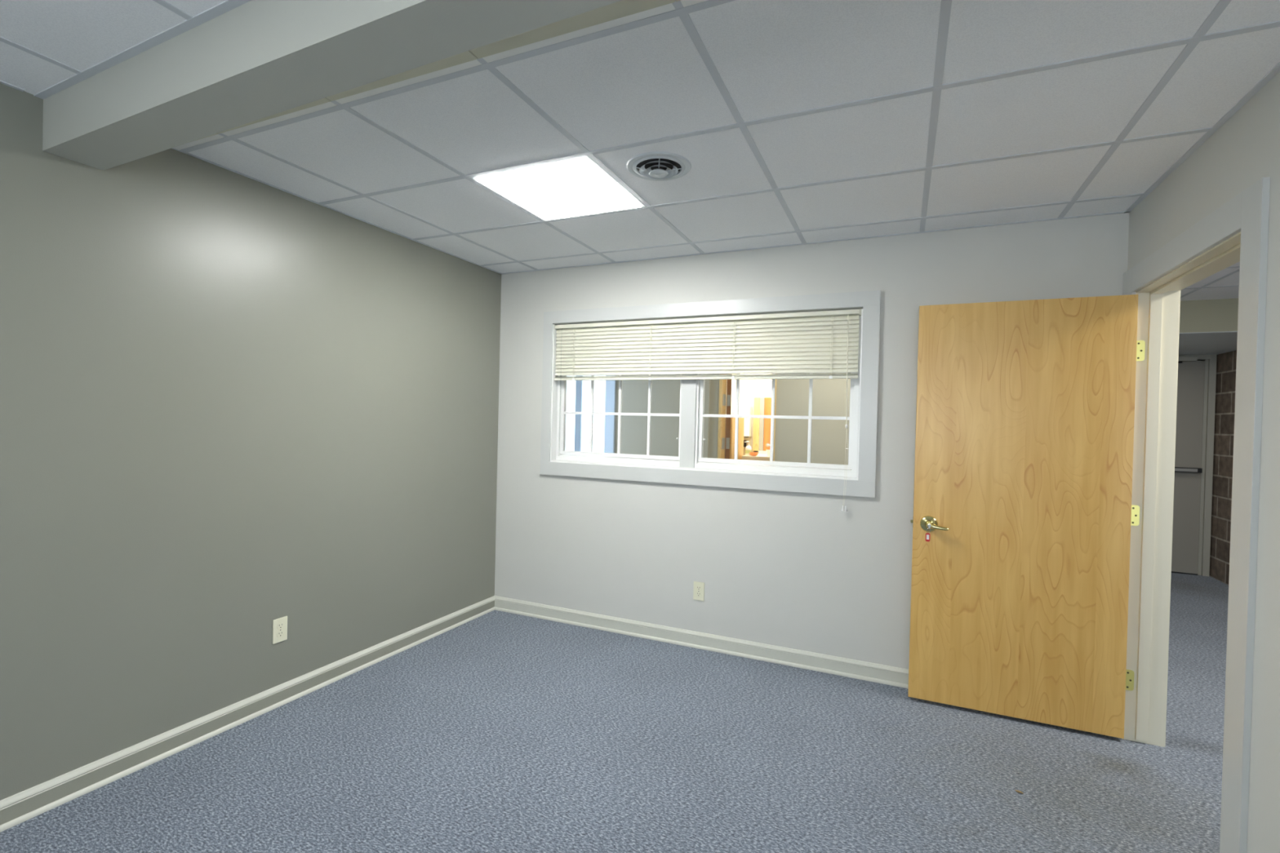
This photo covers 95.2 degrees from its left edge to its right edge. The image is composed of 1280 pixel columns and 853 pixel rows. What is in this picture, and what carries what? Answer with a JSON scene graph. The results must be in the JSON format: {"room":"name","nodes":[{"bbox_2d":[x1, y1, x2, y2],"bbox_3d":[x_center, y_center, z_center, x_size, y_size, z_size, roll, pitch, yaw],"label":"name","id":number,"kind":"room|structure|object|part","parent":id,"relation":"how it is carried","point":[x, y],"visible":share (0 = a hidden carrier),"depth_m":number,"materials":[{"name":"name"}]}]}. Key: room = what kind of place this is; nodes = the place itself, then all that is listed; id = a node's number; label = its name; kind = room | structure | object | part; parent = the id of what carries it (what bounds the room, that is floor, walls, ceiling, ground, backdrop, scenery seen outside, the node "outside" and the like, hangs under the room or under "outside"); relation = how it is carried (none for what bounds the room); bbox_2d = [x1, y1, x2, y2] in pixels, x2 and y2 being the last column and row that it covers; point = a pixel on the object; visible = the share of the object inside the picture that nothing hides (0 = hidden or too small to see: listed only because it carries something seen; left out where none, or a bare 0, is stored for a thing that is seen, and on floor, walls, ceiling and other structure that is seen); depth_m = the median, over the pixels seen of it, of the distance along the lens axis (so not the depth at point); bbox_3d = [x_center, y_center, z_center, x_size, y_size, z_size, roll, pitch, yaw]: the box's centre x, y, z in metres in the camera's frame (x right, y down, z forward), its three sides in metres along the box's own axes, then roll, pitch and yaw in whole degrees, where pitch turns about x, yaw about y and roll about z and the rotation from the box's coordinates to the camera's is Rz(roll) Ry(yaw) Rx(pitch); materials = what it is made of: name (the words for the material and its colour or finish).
{"room":"empty office room","nodes":[
{"label":"empty office room","id":0,"kind":"room"},
{"bbox_2d":[0,83,501,799],"bbox_3d":[-2.364,-0.022,1.457,0.140,2.700,6.200,2,1,24],"label":"wall","id":1,"kind":"structure","parent":0,"point":[232,404],"depth_m":2.46,"materials":[{"name":"grey paint"}]},
{"bbox_2d":[0,595,494,831],"bbox_3d":[-2.321,1.282,1.437,0.022,0.096,6.200,2,1,24],"label":"baseboard","id":2,"kind":"structure","parent":1,"relation":"attached to","point":[15,809],"depth_m":2.47,"materials":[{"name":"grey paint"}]},
{"bbox_2d":[272,615,287,644],"bbox_3d":[-1.717,0.970,2.787,0.008,0.114,0.070,2,1,24],"label":"power outlet","id":3,"kind":"object","parent":1,"relation":"attached to","point":[279,625],"visible":1,"depth_m":2.78,"materials":[{"name":"beige plastic"}]},
{"bbox_2d":[276,631,284,637],"bbox_3d":[-1.715,0.990,2.786,0.002,0.027,0.034,2,1,24],"label":"socket","id":4,"kind":"object","parent":3,"relation":"attached to","point":[279,633],"depth_m":2.78,"materials":[{"name":"grey plastic"}]},
{"bbox_2d":[276,622,284,629],"bbox_3d":[-1.714,0.951,2.785,0.002,0.027,0.034,2,1,24],"label":"socket","id":5,"kind":"object","parent":3,"relation":"attached to","point":[279,625],"depth_m":2.78,"materials":[{"name":"grey plastic"}]},
{"bbox_2d":[173,0,708,150],"bbox_3d":[-0.204,-1.063,1.589,3.617,0.007,0.029,2,1,24],"label":"trim","id":6,"kind":"structure","parent":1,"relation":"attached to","point":[666,8],"depth_m":1.74,"materials":[{"name":"white metal"}]},
{"bbox_2d":[0,572,1228,852],"bbox_3d":[-0.240,1.416,2.817,8.700,0.100,10.820,2,1,24],"label":"floor","id":7,"kind":"structure","parent":0,"point":[496,731],"depth_m":2.36,"materials":[{"name":"blue carpet"}]},
{"bbox_2d":[729,417,744,463],"bbox_3d":[0.817,0.626,6.333,0.475,1.460,0.498,2,1,24],"label":"cabinet","id":8,"kind":"object","parent":7,"relation":"on","point":[741,420],"visible":0.06,"depth_m":6.26,"materials":[{"name":"brown wood"}]},
{"bbox_3d":[0.830,0.599,6.065,0.229,1.360,0.018,2,1,24],"label":"door","id":9,"kind":"part","parent":8,"relation":"part of","materials":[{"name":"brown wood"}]},
{"bbox_2d":[742,450,769,465],"bbox_3d":[1.779,0.837,6.282,1.275,1.085,0.554,2,1,24],"label":"countertop","id":10,"kind":"structure","parent":7,"relation":"on","point":[762,455],"depth_m":6.26,"materials":[{"name":"beige laminate"}]},
{"bbox_2d":[744,440,751,455],"bbox_3d":[1.184,0.236,6.376,0.069,0.156,0.069,2,1,43],"label":"soap bottle","id":11,"kind":"object","parent":10,"relation":"on","point":[748,449],"visible":0.96,"depth_m":6.35,"materials":[{"name":"white plastic"}]},
{"bbox_2d":[749,452,758,455],"bbox_3d":[1.230,0.298,6.312,0.096,0.035,0.096,2,1,24],"label":"bowl","id":12,"kind":"object","parent":10,"relation":"on","point":[750,453],"visible":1,"depth_m":6.28,"materials":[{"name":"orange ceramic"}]},
{"bbox_2d":[766,449,769,456],"bbox_3d":[1.397,0.285,6.275,0.084,0.070,0.066,1,1,-8],"label":"mug","id":13,"kind":"object","parent":10,"relation":"on","point":[767,451],"visible":0.55,"depth_m":6.25,"materials":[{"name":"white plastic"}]},
{"bbox_2d":[1171,571,1197,575],"bbox_3d":[5.158,1.458,6.060,0.905,0.011,0.170,2,1,24],"label":"threshold","id":14,"kind":"object","parent":7,"relation":"on","point":[1171,571],"visible":0.14,"depth_m":5.84,"materials":[{"name":"black metal"}]},
{"bbox_2d":[614,380,618,453],"bbox_3d":[0.104,-0.012,6.372,0.120,2.700,1.790,2,1,24],"label":"wall","id":15,"kind":"structure","parent":0,"point":[617,381],"depth_m":5.54,"materials":[{"name":"beige paint"}]},
{"bbox_2d":[0,0,1279,301],"bbox_3d":[-0.200,-1.087,2.746,8.300,0.031,10.320,2,1,24],"label":"ceiling","id":16,"kind":"structure","parent":0,"point":[796,122],"depth_m":1.99,"materials":[{"name":"tile"}]},
{"bbox_2d":[42,0,622,170],"bbox_3d":[-0.351,-0.984,1.265,3.645,0.194,0.166,2,1,26],"label":"beam","id":17,"kind":"structure","parent":16,"relation":"attached to","point":[257,60],"depth_m":1.52,"materials":[{"name":"grey paint"}]},
{"bbox_2d":[194,0,681,141],"bbox_3d":[-0.270,-1.062,1.441,3.636,0.010,0.296,2,1,24],"label":"trim","id":18,"kind":"structure","parent":17,"relation":"attached to","point":[623,8],"depth_m":1.61,"materials":[{"name":"beige paint"}]},
{"bbox_2d":[470,155,646,221],"bbox_3d":[-0.355,-1.076,2.690,0.586,0.013,0.586,2,1,24],"label":"recessed light","id":19,"kind":"object","parent":16,"relation":"in","point":[578,186],"visible":1,"depth_m":2.63,"materials":[{"name":"white plastic"}]},
{"bbox_2d":[626,151,691,181],"bbox_3d":[0.077,-1.049,2.392,0.266,0.040,0.266,2,1,24],"label":"ceiling vent","id":20,"kind":"object","parent":16,"relation":"in","point":[651,166],"visible":1,"depth_m":2.37,"materials":[{"name":"white metal"}]},
{"bbox_2d":[1178,298,1238,333],"bbox_3d":[4.567,-0.863,5.356,1.721,0.253,1.660,2,1,24],"label":"soffit","id":21,"kind":"structure","parent":16,"relation":"attached to","point":[1206,315],"depth_m":4.52,"materials":[{"name":"beige paint"}]},
{"bbox_2d":[620,324,850,469],"bbox_3d":[1.111,0.026,5.007,2.835,2.700,0.120,2,1,24],"label":"wall","id":22,"kind":"structure","parent":0,"point":[829,443],"depth_m":4.90,"materials":[{"name":"beige paint"}]},
{"bbox_2d":[604,333,616,453],"bbox_3d":[-0.289,0.137,5.551,0.100,2.400,0.030,2,1,24],"label":"trim","id":23,"kind":"structure","parent":22,"relation":"attached to","point":[611,385],"depth_m":5.54,"materials":[{"name":"blue"}]},
{"bbox_2d":[702,379,711,457],"bbox_3d":[0.581,0.162,5.159,0.050,2.400,0.035,2,1,24],"label":"trim","id":24,"kind":"structure","parent":22,"relation":"attached to","point":[707,382],"depth_m":5.14,"materials":[{"name":"beige paint"}]},
{"bbox_2d":[721,373,731,458],"bbox_3d":[0.804,0.328,5.543,0.076,2.050,0.824,1,1,7],"label":"door","id":25,"kind":"structure","parent":22,"relation":"in","point":[726,402],"depth_m":5.24,"materials":[{"name":"brown wood"}]},
{"bbox_2d":[717,373,776,461],"bbox_3d":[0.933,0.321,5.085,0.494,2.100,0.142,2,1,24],"label":"door frame","id":26,"kind":"structure","parent":22,"relation":"attached to","point":[722,383],"depth_m":5.12,"materials":[{"name":"brown wood"}]},
{"bbox_2d":[730,373,772,455],"bbox_3d":[1.815,0.026,6.664,2.765,2.700,0.120,2,1,24],"label":"wall","id":27,"kind":"structure","parent":0,"point":[749,389],"depth_m":6.83,"materials":[{"name":"beige paint"}]},
{"bbox_2d":[733,405,752,437],"bbox_3d":[1.197,-0.058,6.803,0.190,0.364,0.130,2,1,24],"label":"dispenser","id":28,"kind":"object","parent":27,"relation":"attached to","point":[743,410],"visible":0.56,"depth_m":6.73,"materials":[{"name":"white plastic"}]},
{"bbox_2d":[752,397,759,452],"bbox_3d":[1.342,0.514,6.785,0.070,1.700,0.045,2,1,24],"label":"trim","id":29,"kind":"structure","parent":27,"relation":"attached to","point":[757,400],"depth_m":6.76,"materials":[{"name":"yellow wood"}]},
{"bbox_2d":[753,450,766,453],"bbox_3d":[1.901,0.313,6.521,1.275,0.036,0.019,2,1,24],"label":"backsplash","id":30,"kind":"structure","parent":27,"relation":"attached to","point":[759,451],"depth_m":6.73,"materials":[{"name":"beige laminate"}]},
{"bbox_2d":[759,397,764,450],"bbox_3d":[1.398,0.515,6.762,0.050,1.700,0.040,2,1,24],"label":"trim","id":31,"kind":"structure","parent":27,"relation":"attached to","point":[762,399],"depth_m":6.74,"materials":[{"name":"paint"}]},
{"bbox_2d":[763,397,771,451],"bbox_3d":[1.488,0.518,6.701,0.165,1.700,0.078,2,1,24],"label":"door","id":32,"kind":"structure","parent":27,"relation":"in","point":[767,407],"depth_m":6.72,"materials":[{"name":"orange wood"}]},
{"bbox_2d":[494,213,1128,669],"bbox_3d":[0.655,0.029,3.579,3.919,2.700,0.140,2,1,24],"label":"wall","id":33,"kind":"structure","parent":0,"point":[797,571],"depth_m":3.47,"materials":[{"name":"white paint"}]},
{"bbox_2d":[693,581,704,600],"bbox_3d":[0.365,1.022,3.627,0.070,0.114,0.008,2,1,24],"label":"power outlet","id":34,"kind":"object","parent":33,"relation":"attached to","point":[699,587],"visible":1,"depth_m":3.62,"materials":[{"name":"beige plastic"}]},
{"bbox_2d":[696,591,701,596],"bbox_3d":[0.364,1.042,3.625,0.034,0.027,0.002,2,1,24],"label":"socket","id":35,"kind":"object","parent":34,"relation":"attached to","point":[698,593],"depth_m":3.62,"materials":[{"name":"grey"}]},
{"bbox_2d":[494,595,908,688],"bbox_3d":[0.591,1.331,3.518,3.639,0.096,0.022,2,1,24],"label":"baseboard","id":36,"kind":"structure","parent":33,"relation":"attached to","point":[854,668],"depth_m":3.57,"materials":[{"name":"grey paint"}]},
{"bbox_2d":[540,290,880,497],"bbox_3d":[0.340,-0.205,3.709,2.175,1.134,0.160,2,1,24],"label":"window","id":37,"kind":"structure","parent":33,"relation":"in","point":[690,467],"depth_m":3.60,"materials":[{"name":"grey paint"}]},
{"bbox_3d":[-0.139,-0.223,3.951,0.928,0.938,0.080,2,1,24],"label":"frame","id":38,"kind":"part","parent":37,"relation":"part of","materials":[{"name":"white plastic"}]},
{"bbox_3d":[-0.132,-0.223,3.946,0.914,0.859,0.032,2,1,24],"label":"sash","id":39,"kind":"part","parent":37,"relation":"part of","materials":[{"name":"white plastic"}]},
{"bbox_2d":[564,373,680,454],"bbox_3d":[-0.133,-0.223,3.944,0.866,0.811,0.017,2,1,24],"label":"grille","id":40,"kind":"object","parent":37,"relation":"attached to","point":[649,414],"depth_m":3.94,"materials":[{"name":"white plastic"}]},
{"bbox_2d":[554,309,861,511],"bbox_3d":[0.304,-0.115,3.655,2.000,1.126,0.068,2,1,24],"label":"blind","id":41,"kind":"object","parent":37,"relation":"attached to","point":[753,345],"visible":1,"depth_m":3.59,"materials":[{"name":"beige plastic"}]},
{"bbox_3d":[-0.452,-0.498,3.989,0.010,0.352,0.004,2,1,24],"label":"ladder cord","id":42,"kind":"part","parent":41,"relation":"part of","materials":[{"name":"beige fabric"}]},
{"bbox_3d":[0.067,-0.483,3.757,0.010,0.352,0.004,2,1,24],"label":"ladder cord","id":43,"kind":"part","parent":41,"relation":"part of","materials":[{"name":"beige fabric"}]},
{"bbox_3d":[0.313,-0.301,3.663,1.980,0.014,0.026,2,1,24],"label":"rail","id":44,"kind":"part","parent":41,"relation":"part of","materials":[{"name":"beige"}]},
{"bbox_3d":[0.567,-0.468,3.533,0.010,0.352,0.004,2,1,24],"label":"ladder cord","id":45,"kind":"part","parent":41,"relation":"part of","materials":[{"name":"beige fabric"}]},
{"bbox_3d":[1.083,-0.454,3.302,0.010,0.352,0.004,2,1,24],"label":"ladder cord","id":46,"kind":"part","parent":41,"relation":"part of","materials":[{"name":"beige fabric"}]},
{"bbox_3d":[1.150,-0.093,3.257,0.014,1.070,0.030,1,1,-12],"label":"pull cord","id":47,"kind":"part","parent":41,"relation":"part of","materials":[{"name":"white fabric"}]},
{"bbox_3d":[0.805,-0.196,3.527,0.925,0.859,0.032,2,1,24],"label":"sash","id":48,"kind":"part","parent":37,"relation":"part of","materials":[{"name":"white plastic"}]},
{"bbox_2d":[702,372,850,462],"bbox_3d":[0.804,-0.196,3.525,0.877,0.811,0.017,2,1,24],"label":"grille","id":49,"kind":"object","parent":37,"relation":"attached to","point":[772,416],"depth_m":3.52,"materials":[{"name":"white plastic"}]},
{"bbox_3d":[0.812,-0.195,3.525,0.963,0.938,0.080,2,1,24],"label":"frame","id":50,"kind":"part","parent":37,"relation":"part of","materials":[{"name":"white plastic"}]},
{"bbox_2d":[1127,71,1279,852],"bbox_3d":[1.084,0.077,-0.086,0.140,2.700,6.200,2,1,24],"label":"wall","id":51,"kind":"structure","parent":0,"point":[1245,150],"depth_m":1.69,"materials":[{"name":"white paint"}]},
{"bbox_2d":[907,294,1145,738],"bbox_3d":[1.822,0.397,2.814,0.937,1.999,0.150,2,1,24],"label":"door","id":52,"kind":"structure","parent":51,"relation":"in","point":[1025,409],"depth_m":2.79,"materials":[{"name":"brown wood"}]},
{"bbox_2d":[925,524,930,541],"bbox_3d":[1.431,0.528,2.901,0.022,0.084,0.012,2,1,24],"label":"tag","id":53,"kind":"object","parent":52,"relation":"hanging from","point":[927,535],"visible":1,"depth_m":2.90,"materials":[{"name":"plastic"}]},
{"bbox_3d":[1.455,0.492,2.940,0.082,0.082,0.032,2,1,24],"label":"lever handle","id":54,"kind":"part","parent":52,"relation":"part of","materials":[{"name":"gold metal"}]},
{"bbox_3d":[1.477,0.496,2.905,0.100,0.034,0.032,2,1,24],"label":"lever","id":55,"kind":"part","parent":52,"relation":"part of","materials":[{"name":"gold metal"}]},
{"bbox_2d":[1122,177,1270,852],"bbox_3d":[2.104,0.353,2.209,0.174,2.150,1.172,2,1,24],"label":"door frame","id":56,"kind":"structure","parent":51,"relation":"attached to","point":[1237,231],"depth_m":2.17,"materials":[{"name":"beige paint"}]},
{"bbox_3d":[2.173,0.381,2.174,0.017,2.098,1.060,2,1,24],"label":"hall casing","id":57,"kind":"part","parent":56,"relation":"part of","materials":[{"name":"beige paint"}]},
{"bbox_2d":[1209,350,1236,585],"bbox_3d":[3.692,0.128,1.113,0.200,2.700,10.520,2,1,24],"label":"wall","id":58,"kind":"structure","parent":0,"point":[1226,362],"depth_m":5.59,"materials":[{"name":"brick"}]},
{"bbox_3d":[-0.831,-0.049,7.848,3.035,2.700,0.120,2,1,24],"label":"wall","id":59,"kind":"structure","parent":0,"visible":0},
{"bbox_2d":[573,375,582,455],"bbox_3d":[-0.899,0.149,7.856,2.915,2.100,0.040,2,1,24],"label":"window","id":60,"kind":"structure","parent":59,"relation":"in","point":[579,384],"depth_m":7.81,"materials":[{"name":"blue glass"}]},
{"bbox_3d":[4.457,0.093,6.396,2.721,2.700,0.150,2,1,24],"label":"wall","id":61,"kind":"structure","parent":0,"visible":0},
{"bbox_2d":[1171,356,1204,573],"bbox_3d":[5.130,0.375,5.928,0.905,2.154,0.182,2,1,24],"label":"door","id":62,"kind":"structure","parent":61,"relation":"in","point":[1191,371],"depth_m":5.83,"materials":[{"name":"grey paint"}]},
{"bbox_2d":[1178,354,1217,576],"bbox_3d":[5.164,0.369,6.000,1.068,2.191,0.095,2,1,24],"label":"door frame","id":63,"kind":"structure","parent":61,"relation":"attached to","point":[1210,378],"depth_m":5.76,"materials":[{"name":"grey paint"}]},
{"bbox_2d":[1178,331,1237,355],"bbox_3d":[4.564,-0.733,5.358,1.719,0.006,1.657,2,1,24],"label":"soffit","id":64,"kind":"structure","parent":61,"relation":"attached to","point":[1216,342],"depth_m":5.03,"materials":[{"name":"white paint"}]}
]}

